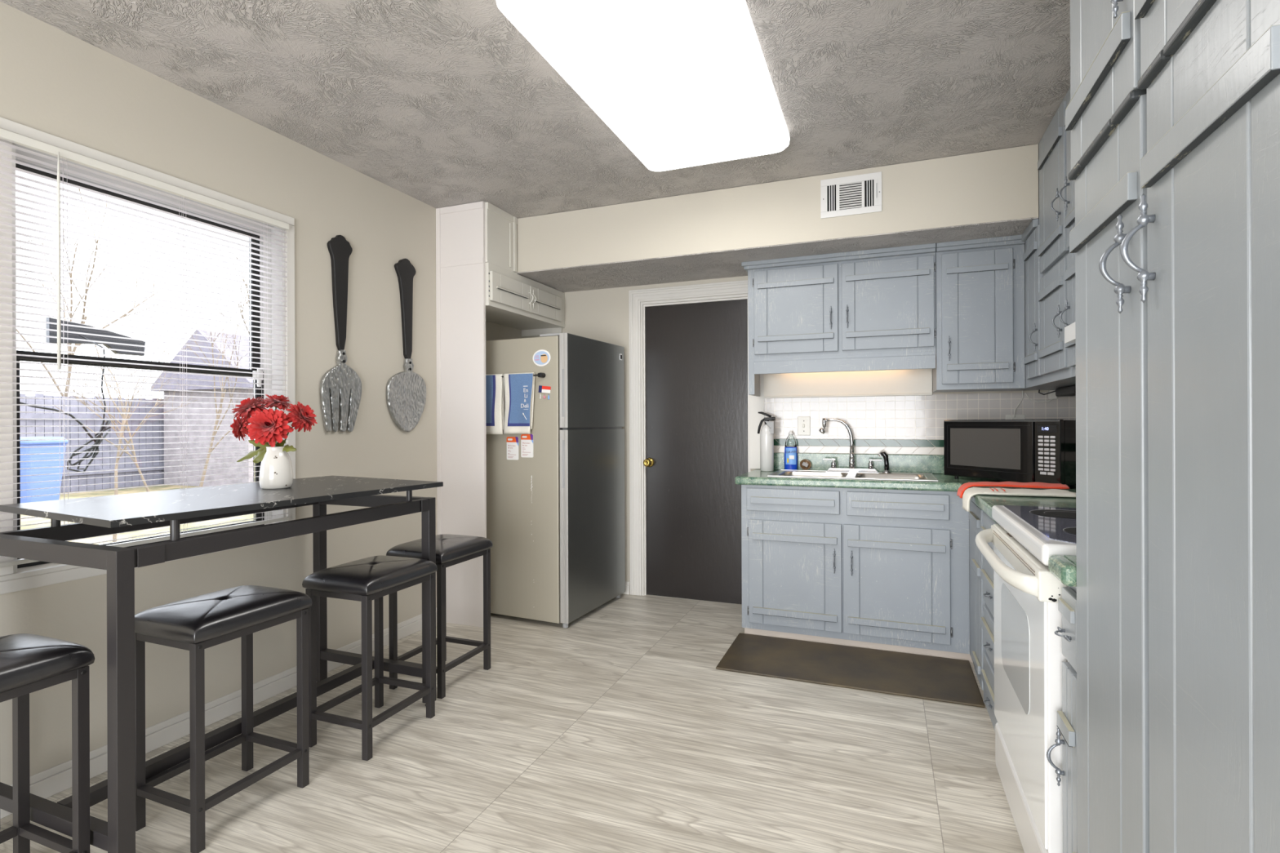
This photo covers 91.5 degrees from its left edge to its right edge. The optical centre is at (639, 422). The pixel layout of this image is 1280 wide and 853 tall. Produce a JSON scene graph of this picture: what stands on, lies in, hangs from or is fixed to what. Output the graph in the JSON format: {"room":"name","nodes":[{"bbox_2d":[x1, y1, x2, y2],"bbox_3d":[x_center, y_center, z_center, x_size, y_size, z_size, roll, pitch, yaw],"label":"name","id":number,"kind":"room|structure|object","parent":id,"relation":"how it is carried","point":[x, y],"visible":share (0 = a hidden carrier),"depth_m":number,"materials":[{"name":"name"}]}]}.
{"room":"kitchen","nodes":[
{"label":"kitchen","id":0,"kind":"room"},
{"bbox_2d":[0,0,522,785],"bbox_3d":[-2.058,-0.042,1.682,0.140,2.440,6.510,0,0,21],"label":"wall","id":1,"kind":"structure","parent":0,"point":[54,82],"depth_m":2.63,"materials":[{"name":"beige paint"}]},
{"bbox_2d":[0,116,295,595],"bbox_3d":[-1.823,-0.200,2.265,0.154,1.424,1.182,0,0,21],"label":"window","id":2,"kind":"structure","parent":1,"relation":"in","point":[11,581],"depth_m":2.21,"materials":[{"name":"white paint"}]},
{"bbox_2d":[0,128,289,568],"bbox_3d":[-1.731,-0.222,2.244,0.038,1.298,1.055,0,0,21],"label":"window blind","id":3,"kind":"object","parent":2,"relation":"attached to","point":[5,135],"visible":0.85,"depth_m":2.15,"materials":[{"name":"beige plastic"}]},
{"bbox_2d":[0,608,436,818],"bbox_3d":[-2.154,1.136,1.214,0.014,0.085,5.284,0,0,21],"label":"baseboard","id":4,"kind":"structure","parent":1,"relation":"attached to","point":[48,783],"depth_m":2.35,"materials":[{"name":"white paint"}]},
{"bbox_2d":[320,235,361,432],"bbox_3d":[-1.444,-0.430,3.017,0.029,0.954,0.238,0,0,21],"label":"fork","id":5,"kind":"object","parent":1,"relation":"attached to","point":[340,386],"visible":1,"depth_m":3.00,"materials":[{"name":"black"}]},
{"bbox_2d":[386,258,426,431],"bbox_3d":[-1.283,-0.425,3.431,0.028,0.954,0.295,0,0,21],"label":"spoon","id":6,"kind":"object","parent":1,"relation":"attached to","point":[406,390],"visible":1,"depth_m":3.42,"materials":[{"name":"black"}]},
{"bbox_2d":[485,262,564,337],"bbox_3d":[-0.840,-0.773,4.054,0.398,0.293,0.917,0,0,21],"label":"upper cabinet","id":7,"kind":"object","parent":1,"relation":"attached to","point":[513,300],"visible":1,"depth_m":3.97,"materials":[{"name":"white paint"}]},
{"bbox_2d":[435,200,517,627],"bbox_3d":[-0.975,-0.046,3.768,0.354,2.439,0.336,0,0,21],"label":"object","id":8,"kind":"structure","parent":0,"point":[460,248],"depth_m":3.62,"materials":[{"name":"white paint"}]},
{"bbox_2d":[0,593,1024,852],"bbox_3d":[-0.297,1.221,1.187,3.770,0.100,6.870,0,0,21],"label":"floor","id":9,"kind":"structure","parent":0,"point":[618,729],"depth_m":2.14,"materials":[{"name":"grey tile"}]},
{"bbox_2d":[0,633,94,852],"bbox_3d":[-1.562,0.857,1.433,0.312,0.638,0.383,0,0,21],"label":"bar stool","id":10,"kind":"object","parent":9,"relation":"on","point":[29,663],"visible":1,"depth_m":1.53,"materials":[{"name":"black metal"}]},
{"bbox_2d":[0,633,94,693],"bbox_3d":[-1.563,0.571,1.433,0.312,0.064,0.383,0,0,21],"label":"seat cushion","id":11,"kind":"object","parent":10,"relation":"on","point":[28,661],"depth_m":1.48,"materials":[{"name":"black leather"}]},
{"bbox_2d":[0,475,443,852],"bbox_3d":[-1.332,0.708,2.173,0.771,0.935,1.179,0,0,21],"label":"bar table","id":12,"kind":"object","parent":9,"relation":"on","point":[96,516],"visible":0.84,"depth_m":1.80,"materials":[{"name":"black metal"}]},
{"bbox_2d":[258,445,293,488],"bbox_3d":[-1.336,0.164,2.289,0.109,0.153,0.109,0,0,21],"label":"vase","id":13,"kind":"object","parent":12,"relation":"on","point":[276,472],"visible":0.99,"depth_m":2.25,"materials":[{"name":"white ceramic"}]},
{"bbox_2d":[231,395,268,462],"bbox_3d":[-1.453,0.054,2.335,0.118,0.314,0.211,0,0,-44],"label":"flower","id":14,"kind":"object","parent":13,"relation":"in","point":[248,406],"visible":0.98,"depth_m":2.34,"materials":[{"name":"red plant"}]},
{"bbox_2d":[230,413,271,448],"bbox_3d":[-1.423,0.089,2.283,0.167,0.244,0.092,0,0,21],"label":"flower","id":15,"kind":"object","parent":13,"relation":"in","point":[239,426],"visible":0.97,"depth_m":2.28,"materials":[{"name":"red plant"}]},
{"bbox_2d":[246,408,293,462],"bbox_3d":[-1.324,0.080,2.232,0.146,0.262,0.122,0,0,-10],"label":"flower","id":16,"kind":"object","parent":13,"relation":"in","point":[269,425],"visible":1,"depth_m":2.21,"materials":[{"name":"red plant"}]},
{"bbox_2d":[259,394,290,444],"bbox_3d":[-1.371,0.051,2.375,0.153,0.321,0.120,0,0,21],"label":"flower","id":17,"kind":"object","parent":13,"relation":"in","point":[281,402],"visible":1,"depth_m":2.37,"materials":[{"name":"red plant"}]},
{"bbox_2d":[275,401,317,452],"bbox_3d":[-1.263,0.066,2.288,0.140,0.289,0.108,0,0,-37],"label":"flower","id":18,"kind":"object","parent":13,"relation":"in","point":[302,416],"visible":0.98,"depth_m":2.28,"materials":[{"name":"red plant"}]},
{"bbox_2d":[134,585,312,852],"bbox_3d":[-1.273,0.856,1.911,0.312,0.638,0.383,0,0,22],"label":"bar stool","id":19,"kind":"object","parent":9,"relation":"on","point":[195,624],"visible":0.94,"depth_m":1.81,"materials":[{"name":"black metal"}]},
{"bbox_2d":[134,585,312,644],"bbox_3d":[-1.274,0.570,1.911,0.312,0.064,0.383,0,0,22],"label":"seat cushion","id":20,"kind":"object","parent":19,"relation":"on","point":[217,616],"depth_m":1.81,"materials":[{"name":"black leather"}]},
{"bbox_2d":[302,555,437,760],"bbox_3d":[-1.016,0.855,2.376,0.312,0.638,0.383,0,0,21],"label":"bar stool","id":21,"kind":"object","parent":9,"relation":"on","point":[365,580],"visible":1,"depth_m":2.27,"materials":[{"name":"black metal"}]},
{"bbox_2d":[302,555,437,595],"bbox_3d":[-1.018,0.569,2.376,0.312,0.064,0.383,0,0,21],"label":"seat cushion","id":22,"kind":"object","parent":21,"relation":"on","point":[375,575],"depth_m":2.26,"materials":[{"name":"black leather"}]},
{"bbox_2d":[386,533,493,698],"bbox_3d":[-0.910,0.855,2.860,0.312,0.638,0.383,0,0,21],"label":"bar stool","id":23,"kind":"object","parent":9,"relation":"on","point":[451,549],"visible":0.77,"depth_m":2.75,"materials":[{"name":"black metal"}]},
{"bbox_2d":[386,533,493,564],"bbox_3d":[-0.911,0.568,2.860,0.312,0.064,0.383,0,0,21],"label":"seat cushion","id":24,"kind":"object","parent":23,"relation":"on","point":[450,548],"depth_m":2.76,"materials":[{"name":"black leather"}]},
{"bbox_2d":[485,332,625,628],"bbox_3d":[-0.553,0.330,3.994,0.663,1.684,0.736,0,0,25],"label":"refrigerator","id":25,"kind":"object","parent":9,"relation":"on","point":[556,528],"visible":0.93,"depth_m":3.67,"materials":[{"name":"beige paint"}]},
{"bbox_2d":[506,436,518,459],"bbox_3d":[-0.752,0.152,3.679,0.085,0.136,0.003,0,0,25],"label":"magnet","id":26,"kind":"object","parent":25,"relation":"attached to","point":[512,442],"visible":1,"depth_m":3.68,"materials":[{"name":"white paper"}]},
{"bbox_2d":[500,372,545,377],"bbox_3d":[-0.802,-0.271,3.681,0.555,0.028,0.039,0,0,25],"label":"towel rail","id":27,"kind":"object","parent":25,"relation":"attached to","point":[540,375],"visible":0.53,"depth_m":3.56,"materials":[{"name":"black metal"}]},
{"bbox_2d":[485,373,503,434],"bbox_3d":[-0.917,-0.109,3.720,0.232,0.357,0.030,0,0,25],"label":"hand towel","id":28,"kind":"object","parent":27,"relation":"hanging from","point":[494,382],"visible":0.64,"depth_m":3.69,"materials":[{"name":"beige fabric"}]},
{"bbox_2d":[503,372,534,433],"bbox_3d":[-0.708,-0.112,3.623,0.210,0.353,0.036,0,0,25],"label":"hand towel","id":29,"kind":"object","parent":27,"relation":"hanging from","point":[519,388],"visible":1,"depth_m":3.62,"materials":[{"name":"blue fabric"}]},
{"bbox_2d":[520,434,533,457],"bbox_3d":[-0.659,0.136,3.636,0.085,0.136,0.003,0,0,25],"label":"magnet","id":30,"kind":"object","parent":25,"relation":"attached to","point":[526,440],"visible":1,"depth_m":3.63,"materials":[{"name":"white paper"}]},
{"bbox_2d":[533,349,551,366],"bbox_3d":[-0.567,-0.373,3.592,0.122,0.096,0.004,0,0,25],"label":"magnet","id":31,"kind":"object","parent":25,"relation":"attached to","point":[541,357],"visible":1,"depth_m":3.59,"materials":[{"name":"white plastic"}]},
{"bbox_2d":[533,351,549,364],"bbox_3d":[-0.568,-0.373,3.591,0.104,0.078,0.001,0,0,25],"label":"picture","id":32,"kind":"object","parent":31,"relation":"attached to","point":[539,362],"depth_m":3.59},
{"bbox_2d":[537,385,551,399],"bbox_3d":[-0.549,-0.172,3.583,0.083,0.084,0.009,0,0,25],"label":"magnet","id":33,"kind":"object","parent":25,"relation":"attached to","point":[541,388],"visible":1,"depth_m":3.58,"materials":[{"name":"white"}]},
{"bbox_2d":[715,633,985,707],"bbox_3d":[0.976,1.160,2.984,1.126,0.010,0.518,0,0,21],"label":"floor mat","id":34,"kind":"object","parent":9,"relation":"on","point":[948,680],"visible":1,"depth_m":2.93,"materials":[{"name":"brown rubber"}]},
{"bbox_2d":[741,484,973,662],"bbox_3d":[1.173,0.751,3.429,1.136,0.829,0.581,0,0,21],"label":"base cabinet","id":35,"kind":"object","parent":9,"relation":"on","point":[877,569],"visible":0.94,"depth_m":3.18,"materials":[{"name":"blue paint"}]},
{"bbox_2d":[734,453,1075,523],"bbox_3d":[1.272,0.261,2.877,1.790,0.150,1.549,0,0,21],"label":"countertop","id":36,"kind":"structure","parent":35,"relation":"on","point":[928,464],"depth_m":3.27,"materials":[{"name":"green stone"}]},
{"bbox_2d":[757,411,775,471],"bbox_3d":[0.766,0.114,3.782,0.108,0.360,0.081,0,0,21],"label":"fire extinguisher","id":37,"kind":"object","parent":36,"relation":"on","point":[767,431],"visible":1,"depth_m":3.75,"materials":[{"name":"white metal"}]},
{"bbox_2d":[784,431,797,470],"bbox_3d":[0.919,0.171,3.798,0.080,0.244,0.051,0,0,21],"label":"dish soap bottle","id":38,"kind":"object","parent":36,"relation":"on","point":[790,452],"visible":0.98,"depth_m":3.78,"materials":[{"name":"blue plastic"}]},
{"bbox_2d":[800,459,811,470],"bbox_3d":[0.999,0.254,3.760,0.066,0.064,0.044,0,0,21],"label":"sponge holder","id":39,"kind":"object","parent":36,"relation":"on","point":[805,464],"visible":1,"depth_m":3.76,"materials":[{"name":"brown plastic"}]},
{"bbox_2d":[818,417,882,473],"bbox_3d":[1.218,0.130,3.615,0.350,0.314,0.050,0,0,21],"label":"faucet","id":40,"kind":"object","parent":36,"relation":"on","point":[851,468],"visible":1,"depth_m":3.60,"materials":[{"name":"silver metal"}]},
{"bbox_2d":[767,469,938,481],"bbox_3d":[1.165,0.369,3.440,0.843,0.168,0.450,0,0,21],"label":"sink","id":41,"kind":"object","parent":36,"relation":"in","point":[781,473],"visible":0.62,"depth_m":3.50,"materials":[{"name":"white"}]},
{"bbox_2d":[777,471,848,477],"bbox_3d":[0.974,0.371,3.494,0.361,0.166,0.316,0,0,21],"label":"basin","id":42,"kind":"object","parent":41,"relation":"in","point":[802,473],"depth_m":3.63,"materials":[{"name":"metal"}]},
{"bbox_2d":[878,452,891,473],"bbox_3d":[1.393,0.226,3.547,0.071,0.120,0.050,0,0,21],"label":"sprayer","id":43,"kind":"object","parent":41,"relation":"on","point":[884,455],"visible":1,"depth_m":3.53,"materials":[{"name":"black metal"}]},
{"bbox_2d":[853,472,928,479],"bbox_3d":[1.344,0.370,3.349,0.356,0.166,0.316,0,0,21],"label":"basin","id":44,"kind":"object","parent":41,"relation":"in","point":[863,475],"depth_m":3.48,"materials":[{"name":"metal"}]},
{"bbox_2d":[943,419,1075,485],"bbox_3d":[1.881,0.138,3.057,0.374,0.304,0.622,0,0,-21],"label":"microwave","id":45,"kind":"object","parent":36,"relation":"on","point":[1020,451],"visible":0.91,"depth_m":2.91,"materials":[{"name":"black plastic"}]},
{"bbox_2d":[956,481,1069,498],"bbox_3d":[1.589,0.291,2.681,0.401,0.070,0.180,0,0,21],"label":"dish towel","id":46,"kind":"object","parent":36,"relation":"on","point":[963,487],"visible":0.99,"depth_m":2.65,"materials":[{"name":"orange fabric"}]},
{"bbox_2d":[962,487,1075,511],"bbox_3d":[1.530,0.314,2.538,0.388,0.090,0.219,0,0,21],"label":"dish towel","id":47,"kind":"object","parent":36,"relation":"on","point":[968,493],"visible":0.99,"depth_m":2.50,"materials":[{"name":"beige fabric"}]},
{"bbox_2d":[968,500,986,690],"bbox_3d":[1.770,0.748,2.643,0.660,0.829,0.550,0,0,21],"label":"base cabinet","id":48,"kind":"object","parent":9,"relation":"on","point":[977,649],"visible":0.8,"depth_m":2.64,"materials":[{"name":"blue paint"}]},
{"bbox_2d":[980,511,998,730],"bbox_3d":[1.579,0.749,2.175,0.673,0.829,0.457,0,0,21],"label":"base cabinet","id":49,"kind":"object","parent":9,"relation":"on","point":[987,621],"visible":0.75,"depth_m":2.32,"materials":[{"name":"blue paint"}]},
{"bbox_2d":[975,505,1076,852],"bbox_3d":[1.324,0.635,1.624,0.753,1.060,0.722,0,0,21],"label":"electric range","id":50,"kind":"object","parent":9,"relation":"on","point":[1028,657],"visible":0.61,"depth_m":1.57,"materials":[{"name":"white metal"}]},
{"bbox_2d":[991,505,1076,565],"bbox_3d":[1.355,0.295,1.612,0.684,0.054,0.720,0,0,21],"label":"cooktop","id":51,"kind":"object","parent":50,"relation":"in","point":[1041,533],"depth_m":1.65,"materials":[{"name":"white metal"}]},
{"bbox_2d":[1046,586,1077,852],"bbox_3d":[1.198,0.751,1.213,0.681,0.829,0.126,0,0,21],"label":"base cabinet","id":52,"kind":"object","parent":9,"relation":"on","point":[1067,605],"visible":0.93,"depth_m":1.32,"materials":[{"name":"blue paint"}]},
{"bbox_2d":[1048,555,1076,586],"bbox_3d":[1.210,0.314,1.210,0.690,0.044,0.130,0,0,21],"label":"countertop","id":53,"kind":"structure","parent":52,"relation":"on","point":[1064,568],"depth_m":1.30,"materials":[{"name":"green stone"}]},
{"bbox_2d":[1065,0,1279,852],"bbox_3d":[0.956,-0.052,0.593,0.707,2.437,1.202,0,0,21],"label":"pantry cabinet","id":54,"kind":"object","parent":9,"relation":"on","point":[1172,113],"visible":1,"depth_m":0.82,"materials":[{"name":"blue paint"}]},
{"bbox_2d":[0,0,1070,218],"bbox_3d":[-0.373,-1.319,1.020,3.770,0.100,6.510,0,0,21],"label":"ceiling","id":55,"kind":"structure","parent":0,"point":[439,103],"depth_m":2.32,"materials":[{"name":"grey paint"}]},
{"bbox_2d":[495,0,790,171],"bbox_3d":[0.118,-1.227,2.273,0.674,0.085,1.322,0,0,21],"label":"ceiling light","id":56,"kind":"object","parent":55,"relation":"attached to","point":[682,83],"visible":1,"depth_m":2.10,"materials":[{"name":"white"}]},
{"bbox_2d":[516,143,1038,292],"bbox_3d":[0.482,-1.100,3.703,3.119,0.339,0.610,0,0,21],"label":"soffit","id":57,"kind":"structure","parent":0,"point":[993,193],"depth_m":3.33,"materials":[{"name":"beige paint"}]},
{"bbox_2d":[820,171,881,218],"bbox_3d":[1.063,-1.146,3.143,0.292,0.197,0.012,0,0,23],"label":"air vent","id":58,"kind":"object","parent":57,"relation":"in","point":[856,194],"visible":1,"depth_m":3.14,"materials":[{"name":"white metal"}]},
{"bbox_2d":[522,186,1048,594],"bbox_3d":[0.860,-0.053,3.959,3.630,2.440,0.140,0,0,21],"label":"wall","id":59,"kind":"structure","parent":0,"point":[598,314],"depth_m":4.28,"materials":[{"name":"beige paint"}]},
{"bbox_2d":[622,581,629,594],"bbox_3d":[-0.295,1.129,4.331,0.480,0.085,0.014,0,0,21],"label":"baseboard","id":60,"kind":"structure","parent":59,"relation":"attached to","point":[627,584],"depth_m":4.25,"materials":[{"name":"white paint"}]},
{"bbox_2d":[628,280,764,604],"bbox_3d":[0.376,0.134,4.128,0.915,2.070,0.179,0,0,21],"label":"door","id":61,"kind":"structure","parent":59,"relation":"in","point":[695,421],"depth_m":4.12,"materials":[{"name":"brown paint"}]},
{"bbox_2d":[797,416,809,435],"bbox_3d":[1.001,0.021,3.808,0.075,0.115,0.016,0,0,21],"label":"light switch","id":62,"kind":"object","parent":59,"relation":"attached to","point":[803,422],"visible":1,"depth_m":3.81,"materials":[{"name":"beige plastic"}]},
{"bbox_2d":[741,243,936,396],"bbox_3d":[1.124,-0.550,3.572,1.026,0.770,0.336,0,0,21],"label":"upper cabinet","id":63,"kind":"object","parent":59,"relation":"attached to","point":[873,309],"visible":1,"depth_m":3.43,"materials":[{"name":"blue paint"}]},
{"bbox_2d":[764,368,932,398],"bbox_3d":[1.220,-0.274,3.724,0.954,0.241,0.034,0,0,21],"label":"under-cabinet light","id":64,"kind":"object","parent":59,"relation":"attached to","point":[913,382],"depth_m":3.71,"materials":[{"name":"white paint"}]},
{"bbox_2d":[764,391,1075,455],"bbox_3d":[1.170,0.013,2.533,1.730,0.355,2.290,0,0,21],"label":"backsplash","id":65,"kind":"structure","parent":59,"relation":"attached to","point":[889,424],"depth_m":3.63,"materials":[{"name":"beige tile"}]},
{"bbox_2d":[933,234,1025,392],"bbox_3d":[1.786,-0.555,3.307,0.403,0.765,0.325,0,0,21],"label":"upper cabinet","id":66,"kind":"object","parent":59,"relation":"attached to","point":[980,344],"visible":0.96,"depth_m":3.19,"materials":[{"name":"blue paint"}]},
{"bbox_2d":[1005,390,1025,419],"bbox_3d":[2.044,-0.051,3.390,0.094,0.245,0.031,0,0,21],"label":"wall outlet","id":67,"kind":"object","parent":59,"relation":"attached to","point":[1014,416],"visible":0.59,"depth_m":3.39,"materials":[{"name":"beige plastic"}]},
{"bbox_2d":[1005,414,1025,419],"bbox_3d":[2.048,0.014,3.401,0.094,0.116,0.007,0,0,21],"label":"outlet plate","id":68,"kind":"object","parent":67,"relation":"attached to","point":[1007,416],"depth_m":3.39,"materials":[{"name":"beige plastic"}]},
{"bbox_3d":[1.296,-0.055,0.292,0.140,2.440,6.370,0,0,21],"label":"wall","id":69,"kind":"structure","parent":0,"visible":0},
{"bbox_2d":[1014,136,1075,391],"bbox_3d":[2.054,-0.724,3.021,0.407,1.102,0.662,0,0,21],"label":"upper cabinet","id":70,"kind":"object","parent":69,"relation":"attached to","point":[1034,380],"visible":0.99,"depth_m":2.88,"materials":[{"name":"blue paint"}]},
{"bbox_2d":[1025,390,1057,402],"bbox_3d":[2.139,-0.140,3.329,0.147,0.064,0.040,0,0,21],"label":"power adapter","id":71,"kind":"object","parent":70,"relation":"hanging from","point":[1051,396],"visible":0.91,"depth_m":3.30,"materials":[{"name":"beige plastic"}]},
{"bbox_2d":[1038,384,1075,396],"bbox_3d":[2.079,-0.153,3.027,0.119,0.044,0.501,0,0,15],"label":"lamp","id":72,"kind":"object","parent":70,"relation":"attached to","point":[1068,391],"visible":0.68,"depth_m":2.99,"materials":[{"name":"black"}]},
{"bbox_2d":[1037,87,1075,383],"bbox_3d":[1.852,-0.723,2.506,0.407,1.102,0.440,0,0,21],"label":"upper cabinet","id":73,"kind":"object","parent":69,"relation":"attached to","point":[1053,251],"visible":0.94,"depth_m":2.52,"materials":[{"name":"blue paint"}]},
{"bbox_2d":[1058,89,1075,377],"bbox_3d":[1.693,-0.723,2.100,0.407,1.102,0.428,0,0,21],"label":"upper cabinet","id":74,"kind":"object","parent":69,"relation":"attached to","point":[1069,220],"visible":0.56,"depth_m":2.31,"materials":[{"name":"blue paint"}]},
{"bbox_3d":[1.458,-0.804,1.502,0.407,0.937,0.853,0,0,21],"label":"upper cabinet","id":75,"kind":"object","parent":69,"relation":"attached to","visible":0},
{"bbox_2d":[1064,322,1075,343],"bbox_3d":[1.449,-0.291,1.574,0.478,0.086,0.700,0,0,21],"label":"range hood","id":76,"kind":"object","parent":75,"relation":"attached to","point":[1069,331],"visible":0.08,"depth_m":1.93,"materials":[{"name":"white metal"}]},
{"label":"outside","id":77,"kind":"structure","parent":0,"visible":0},
{"bbox_2d":[45,194,145,355],"bbox_3d":[-2.679,-1.034,3.082,0.030,1.371,0.405,0,0,21],"label":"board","id":78,"kind":"object","parent":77,"point":[51,333],"visible":0.77,"depth_m":3.06,"materials":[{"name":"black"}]},
{"bbox_2d":[19,334,111,473],"bbox_3d":[-2.697,-0.096,2.675,0.208,0.652,0.656,0,0,21],"label":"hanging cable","id":79,"kind":"object","parent":78,"relation":"hanging from","point":[97,442],"visible":0.72,"depth_m":2.87,"materials":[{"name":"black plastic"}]},
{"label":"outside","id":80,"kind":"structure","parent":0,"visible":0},
{"bbox_2d":[20,484,253,544],"bbox_3d":[-15.330,1.531,19.441,37.250,0.100,65.000,0,0,21],"label":"ground","id":81,"kind":"structure","parent":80,"point":[155,488],"depth_m":9.13,"materials":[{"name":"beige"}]},
{"bbox_2d":[20,436,67,503],"bbox_3d":[-10.103,0.825,10.386,0.860,1.170,0.585,0,0,21],"label":"trash bin","id":82,"kind":"object","parent":81,"relation":"on","point":[51,442],"visible":0.66,"depth_m":10.19,"materials":[{"name":"blue plastic"}]},
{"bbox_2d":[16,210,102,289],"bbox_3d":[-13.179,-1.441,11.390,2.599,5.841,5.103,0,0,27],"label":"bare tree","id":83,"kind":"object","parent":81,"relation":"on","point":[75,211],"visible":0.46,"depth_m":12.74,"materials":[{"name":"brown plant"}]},
{"bbox_2d":[19,343,163,492],"bbox_3d":[-8.195,-0.042,9.081,2.125,2.995,1.779,0,0,-34],"label":"bare tree","id":84,"kind":"object","parent":81,"relation":"on","point":[93,370],"visible":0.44,"depth_m":9.31,"materials":[{"name":"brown plant"}]},
{"bbox_2d":[19,393,164,493],"bbox_3d":[-9.767,0.429,18.887,0.100,2.060,32.034,0,0,21],"label":"wooden fence","id":85,"kind":"object","parent":81,"relation":"on","point":[28,401],"visible":0.07,"depth_m":13.65,"materials":[{"name":"grey wood"}]},
{"bbox_2d":[15,170,193,396],"bbox_3d":[-13.092,-2.403,14.347,5.362,7.758,4.250,0,0,-14],"label":"bare tree","id":86,"kind":"object","parent":81,"relation":"on","point":[72,282],"visible":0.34,"depth_m":14.04,"materials":[{"name":"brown plant"}]},
{"bbox_2d":[28,295,204,542],"bbox_3d":[-6.629,-0.150,7.985,1.845,3.200,2.344,0,0,-23],"label":"bare tree","id":87,"kind":"object","parent":81,"relation":"on","point":[127,416],"visible":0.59,"depth_m":7.72,"materials":[{"name":"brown plant"}]},
{"bbox_2d":[146,267,248,487],"bbox_3d":[-7.435,-0.697,11.419,2.423,4.306,2.249,0,0,-20],"label":"bare tree","id":88,"kind":"object","parent":81,"relation":"on","point":[220,411],"visible":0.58,"depth_m":11.04,"materials":[{"name":"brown plant"}]},
{"bbox_2d":[151,329,253,486],"bbox_3d":[-9.143,-0.319,15.722,3.300,3.550,3.900,0,0,21],"label":"garden shed","id":89,"kind":"object","parent":81,"relation":"on","point":[166,446],"visible":0.16,"depth_m":14.13,"materials":[{"name":"grey wood"}]},
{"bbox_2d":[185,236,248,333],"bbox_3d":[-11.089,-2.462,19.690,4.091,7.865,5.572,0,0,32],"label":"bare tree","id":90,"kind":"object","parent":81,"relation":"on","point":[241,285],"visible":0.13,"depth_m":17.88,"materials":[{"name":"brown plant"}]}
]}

